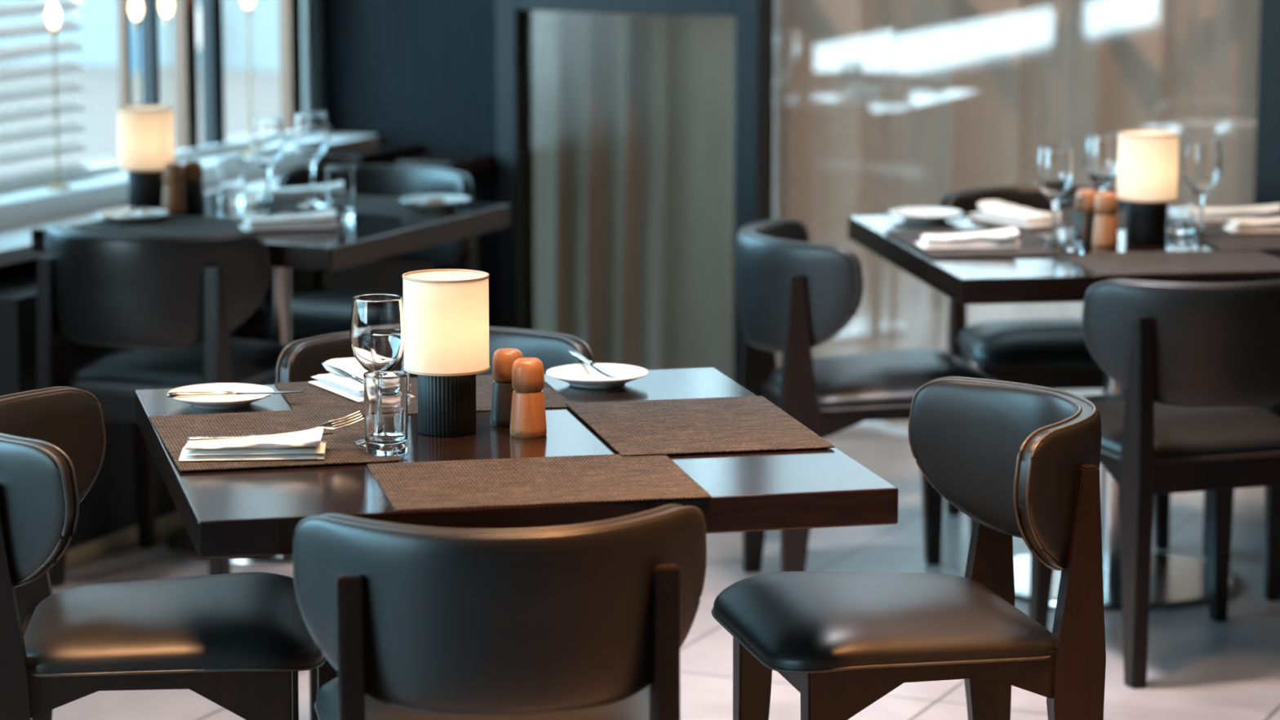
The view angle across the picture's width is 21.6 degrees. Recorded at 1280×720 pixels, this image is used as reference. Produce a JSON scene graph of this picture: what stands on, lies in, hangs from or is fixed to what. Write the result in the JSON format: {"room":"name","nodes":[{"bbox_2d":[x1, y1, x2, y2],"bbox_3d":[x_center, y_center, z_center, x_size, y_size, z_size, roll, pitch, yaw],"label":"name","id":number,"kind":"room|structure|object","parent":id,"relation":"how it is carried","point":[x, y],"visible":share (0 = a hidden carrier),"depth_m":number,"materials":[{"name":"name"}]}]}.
{"room":"restaurant dining room","nodes":[
{"label":"restaurant dining room","id":0,"kind":"room"},
{"bbox_2d":[316,0,325,112],"bbox_3d":[-3.387,-0.466,4.195,0.200,2.900,12.860,4,10,24],"label":"wall","id":1,"kind":"structure","parent":0,"point":[320,3],"depth_m":9.43,"materials":[{"name":"black"}]},
{"bbox_2d":[0,0,87,183],"bbox_3d":[-1.605,-1.280,7.781,0.050,1.794,1.000,4,10,24],"label":"blind","id":2,"kind":"object","parent":1,"relation":"attached to","point":[17,134],"visible":1,"depth_m":8.18,"materials":[{"name":"white plastic"}]},
{"bbox_2d":[0,126,378,228],"bbox_3d":[-1.290,-0.432,8.427,0.180,0.110,2.288,4,10,24],"label":"sill","id":3,"kind":"structure","parent":1,"relation":"attached to","point":[100,186],"depth_m":8.24,"materials":[{"name":"white"}]},
{"bbox_2d":[46,0,70,190],"bbox_3d":[-1.405,-0.638,8.062,0.056,0.455,0.056,4,10,24],"label":"lamp","id":4,"kind":"object","parent":3,"relation":"on","point":[53,16],"visible":1,"depth_m":8.05,"materials":[{"name":"gold metal"}]},
{"bbox_2d":[128,0,142,105],"bbox_3d":[-1.256,-0.692,8.385,0.056,0.455,0.056,4,10,24],"label":"lamp","id":5,"kind":"object","parent":3,"relation":"on","point":[135,8],"visible":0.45,"depth_m":8.35,"materials":[{"name":"white glass"}]},
{"bbox_2d":[160,0,173,105],"bbox_3d":[-1.198,-0.713,8.511,0.056,0.455,0.056,4,10,24],"label":"lamp","id":6,"kind":"object","parent":3,"relation":"on","point":[166,6],"visible":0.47,"depth_m":8.48,"materials":[{"name":"gold metal"}]},
{"bbox_2d":[240,0,253,155],"bbox_3d":[-1.033,-0.772,8.867,0.056,0.455,0.056,4,10,24],"label":"lamp","id":7,"kind":"object","parent":3,"relation":"on","point":[247,3],"visible":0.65,"depth_m":8.86,"materials":[{"name":"gold metal"}]},
{"bbox_2d":[116,0,318,151],"bbox_3d":[-1.375,-1.388,8.322,0.040,1.840,2.215,4,10,24],"label":"window","id":8,"kind":"structure","parent":1,"relation":"in","point":[298,28],"depth_m":8.91,"materials":[{"name":"clear glass"}]},
{"bbox_2d":[0,258,435,549],"bbox_3d":[-1.179,0.013,8.246,0.510,0.620,1.920,4,10,24],"label":"wall","id":9,"kind":"structure","parent":1,"relation":"attached to","point":[108,507],"depth_m":7.59,"materials":[{"name":"black"}]},
{"bbox_2d":[0,173,283,266],"bbox_3d":[-1.177,-0.354,8.184,0.235,0.035,1.920,4,10,24],"label":"trim ledge","id":10,"kind":"object","parent":9,"relation":"on","point":[15,242],"visible":0.03,"depth_m":7.74,"materials":[{"name":"white"}]},
{"bbox_2d":[324,0,498,326],"bbox_3d":[-0.609,-1.318,9.298,0.565,2.900,0.100,4,10,24],"label":"wall","id":11,"kind":"structure","parent":0,"point":[423,72],"depth_m":9.33,"materials":[{"name":"black paint"}]},
{"bbox_2d":[315,142,422,165],"bbox_3d":[-0.789,-0.567,9.249,0.240,0.035,0.358,4,10,24],"label":"trim","id":12,"kind":"structure","parent":11,"relation":"attached to","point":[377,153],"depth_m":9.16,"materials":[{"name":"brown wood"}]},
{"bbox_2d":[397,151,497,173],"bbox_3d":[-0.520,-0.537,9.163,0.165,0.035,0.298,4,10,24],"label":"trim","id":13,"kind":"structure","parent":11,"relation":"attached to","point":[463,162],"depth_m":9.11,"materials":[{"name":"brown wood"}]},
{"bbox_2d":[51,420,1279,719],"bbox_3d":[0.427,1.309,2.673,8.630,0.100,12.960,4,10,24],"label":"floor","id":14,"kind":"structure","parent":0,"point":[1199,667],"depth_m":6.89,"materials":[{"name":"tile"}]},
{"bbox_2d":[65,511,182,567],"bbox_3d":[-0.939,0.320,8.186,0.018,0.035,1.920,4,10,24],"label":"baseboard","id":15,"kind":"structure","parent":14,"relation":"on","point":[91,549],"depth_m":7.61,"materials":[{"name":"black"}]},
{"bbox_2d":[36,223,288,587],"bbox_3d":[-1.008,0.085,7.330,0.540,0.781,0.556,4,10,21],"label":"dining chair","id":16,"kind":"object","parent":14,"relation":"on","point":[169,306],"visible":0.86,"depth_m":7.08,"materials":[{"name":"black leather"}]},
{"bbox_2d":[0,386,326,719],"bbox_3d":[-0.751,0.463,5.067,0.556,0.781,0.540,-1,10,-5],"label":"dining chair","id":17,"kind":"object","parent":14,"relation":"on","point":[241,642],"visible":0.98,"depth_m":4.87,"materials":[{"name":"black leather"}]},
{"bbox_2d":[31,190,510,565],"bbox_3d":[-0.823,0.043,7.674,0.760,0.750,0.840,4,10,24],"label":"dining table","id":18,"kind":"object","parent":14,"relation":"on","point":[362,238],"visible":0.35,"depth_m":7.49,"materials":[{"name":"brown wood"}]},
{"bbox_2d":[116,104,174,208],"bbox_3d":[-1.134,-0.463,7.706,0.129,0.237,0.129,4,10,24],"label":"table lamp","id":19,"kind":"object","parent":18,"relation":"on","point":[145,132],"visible":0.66,"depth_m":7.66,"materials":[{"name":"beige fabric"}]},
{"bbox_2d":[120,106,169,109],"bbox_3d":[-1.134,-0.575,7.687,0.124,0.002,0.124,7,12,35],"label":"diffuser","id":20,"kind":"object","parent":19,"relation":"attached to","point":[121,107],"depth_m":7.70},
{"bbox_2d":[66,214,267,235],"bbox_3d":[-1.020,-0.297,7.424,0.430,0.002,0.316,4,10,24],"label":"placemat","id":21,"kind":"object","parent":18,"relation":"on","point":[166,224],"visible":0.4,"depth_m":7.41,"materials":[{"name":"brown fabric"}]},
{"bbox_2d":[94,208,168,222],"bbox_3d":[-1.140,-0.322,7.525,0.166,0.019,0.166,4,10,24],"label":"bread plate","id":22,"kind":"object","parent":21,"relation":"on","point":[144,215],"visible":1,"depth_m":7.55,"materials":[{"name":"white ceramic"}]},
{"bbox_2d":[113,204,146,217],"bbox_3d":[-1.141,-0.331,7.503,0.019,0.008,0.210,2,10,10],"label":"table knife","id":23,"kind":"object","parent":22,"relation":"on","point":[142,206],"visible":1,"depth_m":7.51,"materials":[{"name":"silver metal"}]},
{"bbox_2d":[239,208,337,231],"bbox_3d":[-0.774,-0.310,7.383,0.206,0.037,0.103,-3,10,-15],"label":"napkin","id":24,"kind":"object","parent":21,"relation":"on","point":[325,219],"visible":1,"depth_m":7.35,"materials":[{"name":"beige fabric"}]},
{"bbox_2d":[162,162,186,214],"bbox_3d":[-1.064,-0.392,7.650,0.055,0.116,0.055,4,10,24],"label":"mill","id":25,"kind":"object","parent":18,"relation":"on","point":[173,195],"visible":0.97,"depth_m":7.63,"materials":[{"name":"brown wood"}]},
{"bbox_2d":[182,160,205,212],"bbox_3d":[-1.026,-0.399,7.694,0.055,0.116,0.055,4,10,24],"label":"mill","id":26,"kind":"object","parent":18,"relation":"on","point":[193,184],"visible":1,"depth_m":7.67,"materials":[{"name":"brown wood"}]},
{"bbox_2d":[217,152,244,204],"bbox_3d":[-0.955,-0.423,7.837,0.063,0.116,0.063,4,10,24],"label":"tumbler","id":27,"kind":"object","parent":18,"relation":"on","point":[231,166],"visible":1,"depth_m":7.81,"materials":[{"name":"clear glass"}]},
{"bbox_2d":[249,116,285,213],"bbox_3d":[-0.851,-0.446,7.670,0.081,0.215,0.081,4,10,24],"label":"wine glass","id":28,"kind":"object","parent":18,"relation":"on","point":[267,136],"visible":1,"depth_m":7.63,"materials":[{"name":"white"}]},
{"bbox_2d":[325,165,354,219],"bbox_3d":[-0.676,-0.378,7.568,0.063,0.116,0.063,4,10,24],"label":"tumbler","id":29,"kind":"object","parent":18,"relation":"on","point":[340,179],"visible":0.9,"depth_m":7.54,"materials":[{"name":"clear glass"}]},
{"bbox_2d":[240,195,468,217],"bbox_3d":[-0.663,-0.362,7.816,0.430,0.002,0.316,4,10,24],"label":"placemat","id":30,"kind":"object","parent":18,"relation":"on","point":[363,205],"visible":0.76,"depth_m":7.76,"materials":[{"name":"brown fabric"}]},
{"bbox_2d":[257,184,326,200],"bbox_3d":[-0.799,-0.400,7.925,0.206,0.037,0.103,-1,10,-5],"label":"napkin","id":31,"kind":"object","parent":30,"relation":"on","point":[320,191],"visible":0.67,"depth_m":7.88,"materials":[{"name":"beige fabric"}]},
{"bbox_2d":[293,111,328,207],"bbox_3d":[-0.760,-0.464,7.765,0.081,0.215,0.081,4,10,24],"label":"wine glass","id":32,"kind":"object","parent":30,"relation":"on","point":[311,134],"visible":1,"depth_m":7.73,"materials":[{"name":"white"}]},
{"bbox_2d":[399,194,471,208],"bbox_3d":[-0.474,-0.365,7.766,0.166,0.019,0.166,4,10,24],"label":"bread plate","id":33,"kind":"object","parent":30,"relation":"on","point":[418,201],"visible":1,"depth_m":7.78,"materials":[{"name":"white ceramic"}]},
{"bbox_2d":[429,198,444,202],"bbox_3d":[-0.470,-0.368,7.765,0.035,0.012,0.022,0,9,1],"label":"butter pat","id":34,"kind":"object","parent":33,"relation":"on","point":[431,200],"visible":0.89,"depth_m":7.75,"materials":[{"name":"white"}]},
{"bbox_2d":[234,164,478,342],"bbox_3d":[-0.686,-0.060,8.201,0.540,0.781,0.556,4,10,23],"label":"dining chair","id":35,"kind":"object","parent":14,"relation":"on","point":[326,309],"visible":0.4,"depth_m":8.25,"materials":[{"name":"black leather"}]},
{"bbox_2d":[275,326,594,719],"bbox_3d":[-0.331,0.369,5.627,0.540,0.781,0.556,-1,10,-8],"label":"dining chair","id":36,"kind":"object","parent":14,"relation":"on","point":[300,360],"visible":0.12,"depth_m":5.70,"materials":[{"name":"black leather"}]},
{"bbox_2d":[293,504,706,719],"bbox_3d":[-0.191,0.557,4.502,0.540,0.781,0.556,-1,10,-7],"label":"dining chair","id":37,"kind":"object","parent":14,"relation":"on","point":[592,620],"visible":1,"depth_m":4.22,"materials":[{"name":"black leather"}]},
{"bbox_2d":[134,367,897,559],"bbox_3d":[-0.227,0.482,5.047,0.958,0.750,1.022,-2,10,-13],"label":"dining table","id":38,"kind":"object","parent":14,"relation":"on","point":[224,513],"visible":0.35,"depth_m":4.62,"materials":[{"name":"brown wood"}]},
{"bbox_2d":[168,382,274,408],"bbox_3d":[-0.655,0.059,5.241,0.166,0.019,0.166,4,10,24],"label":"bread plate","id":39,"kind":"object","parent":38,"relation":"on","point":[242,400],"visible":0.91,"depth_m":5.26,"materials":[{"name":"white ceramic"}]},
{"bbox_2d":[167,391,303,397],"bbox_3d":[-0.627,0.052,5.207,0.210,0.008,0.019,-1,10,-6],"label":"table knife","id":40,"kind":"object","parent":39,"relation":"on","point":[172,394],"visible":1,"depth_m":5.20,"materials":[{"name":"silver metal"}]},
{"bbox_2d":[148,407,402,471],"bbox_3d":[-0.543,0.115,4.942,0.316,0.002,0.430,-2,10,-14],"label":"placemat","id":41,"kind":"object","parent":38,"relation":"on","point":[341,447],"visible":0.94,"depth_m":5.00,"materials":[{"name":"brown fabric"}]},
{"bbox_2d":[178,427,325,461],"bbox_3d":[-0.554,0.118,4.805,0.206,0.037,0.103,-1,9,-4],"label":"napkin","id":42,"kind":"object","parent":41,"relation":"on","point":[308,444],"visible":1,"depth_m":4.77,"materials":[{"name":"beige fabric"}]},
{"bbox_2d":[186,432,333,441],"bbox_3d":[-0.545,0.110,4.821,0.210,0.008,0.019,-2,10,-12],"label":"table knife","id":43,"kind":"object","parent":42,"relation":"on","point":[203,437],"visible":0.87,"depth_m":4.80,"materials":[{"name":"silver metal"}]},
{"bbox_2d":[300,411,364,431],"bbox_3d":[-0.495,0.104,4.825,0.197,0.049,0.022,-3,10,-18],"label":"fork","id":44,"kind":"object","parent":42,"relation":"on","point":[326,425],"visible":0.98,"depth_m":4.84,"materials":[{"name":"silver metal"}]},
{"bbox_2d":[350,293,405,446],"bbox_3d":[-0.381,0.015,4.881,0.081,0.215,0.081,4,10,24],"label":"wine glass","id":45,"kind":"object","parent":41,"relation":"on","point":[377,325],"visible":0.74,"depth_m":4.84,"materials":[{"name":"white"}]},
{"bbox_2d":[363,369,407,456],"bbox_3d":[-0.365,0.076,4.816,0.063,0.116,0.063,4,10,24],"label":"tumbler","id":46,"kind":"object","parent":41,"relation":"on","point":[385,391],"visible":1,"depth_m":4.79,"materials":[{"name":"clear glass"}]},
{"bbox_2d":[274,374,571,416],"bbox_3d":[-0.346,0.056,5.314,0.430,0.002,0.316,-2,10,-13],"label":"placemat","id":47,"kind":"object","parent":38,"relation":"on","point":[313,397],"visible":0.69,"depth_m":5.28,"materials":[{"name":"brown fabric"}]},
{"bbox_2d":[308,357,414,402],"bbox_3d":[-0.443,0.030,5.345,0.103,0.037,0.206,-5,11,-28],"label":"napkin","id":48,"kind":"object","parent":47,"relation":"on","point":[335,382],"visible":0.53,"depth_m":5.35,"materials":[{"name":"beige fabric"}]},
{"bbox_2d":[322,362,363,384],"bbox_3d":[-0.458,0.029,5.332,0.018,0.019,0.210,-5,11,-28],"label":"table knife","id":49,"kind":"object","parent":48,"relation":"on","point":[338,370],"visible":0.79,"depth_m":5.35,"materials":[{"name":"silver metal"}]},
{"bbox_2d":[391,348,409,406],"bbox_3d":[-0.388,0.014,5.203,0.063,0.116,0.063,4,10,24],"label":"tumbler","id":50,"kind":"object","parent":47,"relation":"on","point":[399,366],"visible":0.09,"depth_m":5.18,"materials":[{"name":"clear glass"}]},
{"bbox_2d":[402,268,489,436],"bbox_3d":[-0.288,-0.009,4.992,0.129,0.237,0.129,4,10,24],"label":"table lamp","id":51,"kind":"object","parent":38,"relation":"on","point":[446,311],"visible":0.99,"depth_m":4.94,"materials":[{"name":"beige fabric"}]},
{"bbox_2d":[404,271,486,280],"bbox_3d":[-0.288,-0.122,4.973,0.124,0.002,0.124,9,13,43],"label":"diffuser","id":52,"kind":"object","parent":51,"relation":"attached to","point":[413,275],"depth_m":4.98,"materials":[{"name":"white plastic"}]},
{"bbox_2d":[489,347,523,427],"bbox_3d":[-0.199,0.041,5.061,0.055,0.116,0.055,4,10,24],"label":"mill","id":53,"kind":"object","parent":38,"relation":"on","point":[503,359],"visible":0.77,"depth_m":5.04,"materials":[{"name":"brown wood"}]},
{"bbox_2d":[510,357,546,438],"bbox_3d":[-0.166,0.055,4.977,0.055,0.116,0.055,4,10,24],"label":"mill","id":54,"kind":"object","parent":38,"relation":"on","point":[528,417],"visible":1,"depth_m":4.96,"materials":[{"name":"brown wood"}]},
{"bbox_2d":[366,453,711,511],"bbox_3d":[-0.145,0.167,4.647,0.430,0.002,0.316,-2,10,-11],"label":"placemat","id":55,"kind":"object","parent":38,"relation":"on","point":[593,478],"visible":1,"depth_m":4.64,"materials":[{"name":"brown fabric"}]},
{"bbox_2d":[546,363,648,387],"bbox_3d":[-0.069,0.028,5.413,0.166,0.019,0.166,4,10,24],"label":"bread plate","id":56,"kind":"object","parent":38,"relation":"on","point":[582,375],"visible":0.98,"depth_m":5.43,"materials":[{"name":"white ceramic"}]},
{"bbox_2d":[568,349,618,378],"bbox_3d":[-0.077,0.006,5.446,0.018,0.015,0.210,-4,10,-20],"label":"table knife","id":57,"kind":"object","parent":56,"relation":"on","point":[573,353],"visible":1,"depth_m":5.44,"materials":[{"name":"silver metal"}]},
{"bbox_2d":[565,395,835,456],"bbox_3d":[0.084,0.098,5.048,0.316,0.002,0.430,-2,10,-12],"label":"placemat","id":58,"kind":"object","parent":38,"relation":"on","point":[750,423],"visible":1,"depth_m":5.03,"materials":[{"name":"brown fabric"}]},
{"bbox_2d":[496,0,774,384],"bbox_3d":[-0.017,-1.127,9.006,0.777,2.620,0.110,4,10,24],"label":"door frame","id":59,"kind":"structure","parent":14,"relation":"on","point":[753,19],"depth_m":9.06,"materials":[{"name":"black"}]},
{"bbox_2d":[533,10,774,379],"bbox_3d":[0.035,-0.476,9.263,0.720,1.230,0.151,4,10,24],"label":"curtain","id":60,"kind":"object","parent":59,"relation":"hanging from","point":[634,113],"visible":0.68,"depth_m":9.27,"materials":[{"name":"grey fabric"}]},
{"bbox_2d":[736,217,995,573],"bbox_3d":[0.482,0.109,7.184,0.556,0.781,0.540,-2,10,-10],"label":"dining chair","id":61,"kind":"object","parent":14,"relation":"on","point":[795,294],"visible":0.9,"depth_m":6.98,"materials":[{"name":"black leather"}]},
{"bbox_2d":[711,376,1106,719],"bbox_3d":[0.417,0.454,5.122,0.556,0.781,0.540,-2,10,-13],"label":"dining chair","id":62,"kind":"object","parent":14,"relation":"on","point":[1018,460],"visible":1,"depth_m":4.96,"materials":[{"name":"black leather"}]},
{"bbox_2d":[938,184,1170,550],"bbox_3d":[0.965,0.013,7.758,0.540,0.781,0.556,-1,10,-5],"label":"dining chair","id":63,"kind":"object","parent":14,"relation":"on","point":[1050,353],"visible":0.31,"depth_m":7.56,"materials":[{"name":"black leather"}]},
{"bbox_2d":[848,213,1279,612],"bbox_3d":[1.027,0.115,7.245,0.960,0.750,1.030,-1,10,-9],"label":"dining table","id":64,"kind":"object","parent":14,"relation":"on","point":[1177,582],"visible":0.36,"depth_m":7.06,"materials":[{"name":"brown wood"}]},
{"bbox_2d":[888,207,962,222],"bbox_3d":[0.642,-0.324,7.540,0.166,0.019,0.166,4,10,24],"label":"bread plate","id":65,"kind":"object","parent":64,"relation":"on","point":[924,215],"visible":1,"depth_m":7.57,"materials":[{"name":"white ceramic"}]},
{"bbox_2d":[883,227,1079,257],"bbox_3d":[0.721,-0.251,7.134,0.316,0.002,0.430,-1,10,-9],"label":"placemat","id":66,"kind":"object","parent":64,"relation":"on","point":[1032,243],"visible":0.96,"depth_m":7.05,"materials":[{"name":"fabric"}]},
{"bbox_2d":[915,227,1020,248],"bbox_3d":[0.691,-0.259,7.063,0.206,0.037,0.103,-1,10,-5],"label":"napkin","id":67,"kind":"object","parent":66,"relation":"on","point":[1003,237],"visible":1,"depth_m":7.03,"materials":[{"name":"beige fabric"}]},
{"bbox_2d":[1035,144,1074,247],"bbox_3d":[0.871,-0.342,7.052,0.081,0.215,0.081,4,10,24],"label":"wine glass","id":68,"kind":"object","parent":66,"relation":"on","point":[1055,171],"visible":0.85,"depth_m":7.01,"materials":[{"name":"clear glass"}]},
{"bbox_2d":[1053,196,1084,253],"bbox_3d":[0.892,-0.278,6.967,0.063,0.116,0.063,4,10,24],"label":"tumbler","id":69,"kind":"object","parent":66,"relation":"on","point":[1069,211],"visible":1,"depth_m":6.94,"materials":[{"name":"clear glass"}]},
{"bbox_2d":[962,209,1125,231],"bbox_3d":[0.972,-0.313,7.524,0.430,0.002,0.316,-1,10,-9],"label":"placemat","id":70,"kind":"object","parent":64,"relation":"on","point":[1121,215],"visible":0.24,"depth_m":7.45,"materials":[{"name":"brown fabric"}]},
{"bbox_2d":[967,200,1052,227],"bbox_3d":[0.837,-0.328,7.490,0.103,0.037,0.206,-7,12,-34],"label":"napkin","id":71,"kind":"object","parent":70,"relation":"on","point":[994,211],"visible":0.98,"depth_m":7.47,"materials":[{"name":"beige fabric"}]},
{"bbox_2d":[1075,188,1097,244],"bbox_3d":[0.950,-0.306,7.137,0.055,0.116,0.055,4,10,24],"label":"mill","id":72,"kind":"object","parent":64,"relation":"on","point":[1089,194],"visible":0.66,"depth_m":7.11,"materials":[{"name":"brown wood"}]},
{"bbox_2d":[1083,133,1118,191],"bbox_3d":[1.000,-0.381,7.269,0.081,0.215,0.081,4,10,24],"label":"wine glass","id":73,"kind":"object","parent":64,"relation":"on","point":[1100,149],"visible":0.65,"depth_m":7.23,"materials":[{"name":"clear glass"}]},
{"bbox_2d":[1092,191,1118,247],"bbox_3d":[0.985,-0.299,7.093,0.055,0.116,0.055,4,10,24],"label":"mill","id":74,"kind":"object","parent":64,"relation":"on","point":[1105,223],"visible":1,"depth_m":7.07,"materials":[{"name":"brown wood"}]},
{"bbox_2d":[1116,129,1178,245],"bbox_3d":[1.077,-0.365,7.122,0.129,0.237,0.129,4,10,24],"label":"table lamp","id":75,"kind":"object","parent":64,"relation":"on","point":[1147,178],"visible":1,"depth_m":7.08,"materials":[{"name":"white fabric"}]},
{"bbox_2d":[1120,131,1175,135],"bbox_3d":[1.077,-0.478,7.103,0.124,0.002,0.124,7,12,35],"label":"diffuser","id":76,"kind":"object","parent":75,"relation":"attached to","point":[1122,133],"depth_m":7.12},
{"bbox_2d":[1057,249,1279,275],"bbox_3d":[1.101,-0.200,6.845,0.430,0.002,0.316,-1,10,-9],"label":"placemat","id":77,"kind":"object","parent":64,"relation":"on","point":[1135,263],"visible":1,"depth_m":6.84,"materials":[{"name":"brown fabric"}]},
{"bbox_2d":[1182,223,1279,251],"bbox_3d":[1.343,-0.267,7.231,0.316,0.002,0.430,-1,10,-9],"label":"placemat","id":78,"kind":"object","parent":64,"relation":"on","point":[1220,237],"visible":0.52,"depth_m":7.18,"materials":[{"name":"fabric"}]},
{"bbox_2d":[1166,177,1194,234],"bbox_3d":[1.173,-0.334,7.290,0.063,0.116,0.063,4,10,24],"label":"tumbler","id":79,"kind":"object","parent":78,"relation":"on","point":[1180,220],"visible":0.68,"depth_m":7.26,"materials":[{"name":"clear glass"}]},
{"bbox_2d":[1182,139,1221,243],"bbox_3d":[1.199,-0.360,7.158,0.081,0.215,0.081,4,10,24],"label":"wine glass","id":80,"kind":"object","parent":78,"relation":"on","point":[1202,166],"visible":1,"depth_m":7.12,"materials":[{"name":"clear glass"}]},
{"bbox_2d":[1222,217,1279,232],"bbox_3d":[1.386,-0.301,7.318,0.206,0.037,0.103,-1,9,-4],"label":"napkin","id":81,"kind":"object","parent":78,"relation":"on","point":[1271,224],"visible":1,"depth_m":7.28,"materials":[{"name":"beige fabric"}]},
{"bbox_2d":[1193,204,1279,221],"bbox_3d":[1.340,-0.335,7.545,0.206,0.037,0.103,2,10,10],"label":"napkin","id":82,"kind":"object","parent":64,"relation":"on","point":[1265,211],"visible":0.84,"depth_m":7.51,"materials":[{"name":"beige fabric"}]},
{"bbox_2d":[1029,279,1279,688],"bbox_3d":[1.075,0.200,6.642,0.540,0.781,0.556,-3,10,-19],"label":"dining chair","id":83,"kind":"object","parent":14,"relation":"on","point":[1195,363],"visible":0.92,"depth_m":6.39,"materials":[{"name":"black leather"}]},
{"bbox_2d":[1202,403,1279,601],"bbox_3d":[1.524,0.087,7.316,0.556,0.781,0.540,-1,10,-9],"label":"dining chair","id":84,"kind":"object","parent":14,"relation":"on","point":[1272,493],"visible":0.05,"depth_m":7.12,"materials":[{"name":"black leather"}]},
{"bbox_3d":[3.284,-1.071,7.819,7.765,2.900,0.600,4,10,24],"label":"wall","id":85,"kind":"structure","parent":0,"visible":0},
{"bbox_2d":[1253,0,1279,213],"bbox_3d":[0.988,-1.051,8.549,1.438,2.620,0.120,4,10,24],"label":"pillar","id":86,"kind":"structure","parent":85,"relation":"in","point":[1267,169],"depth_m":8.29,"materials":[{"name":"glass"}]},
{"bbox_2d":[774,0,1260,428],"bbox_3d":[1.018,-0.398,8.800,1.400,1.230,0.161,4,10,24],"label":"curtain","id":87,"kind":"object","parent":86,"relation":"hanging from","point":[882,106],"visible":0.45,"depth_m":8.82,"materials":[{"name":"beige fabric"}]},
{"label":"outside","id":88,"kind":"structure","parent":0,"visible":0},
{"bbox_2d":[0,0,776,218],"bbox_3d":[-0.172,-4.028,35.617,90.000,0.180,55.000,4,10,24],"label":"ground","id":89,"kind":"structure","parent":88,"point":[100,97],"depth_m":20.05,"materials":[{"name":"grey"}]},
{"bbox_2d":[0,0,279,73],"bbox_3d":[-5.765,-6.713,23.826,9.100,9.000,2.000,4,10,24],"label":"building","id":90,"kind":"structure","parent":89,"relation":"on","point":[98,19],"depth_m":22.90,"materials":[{"name":"grey"}]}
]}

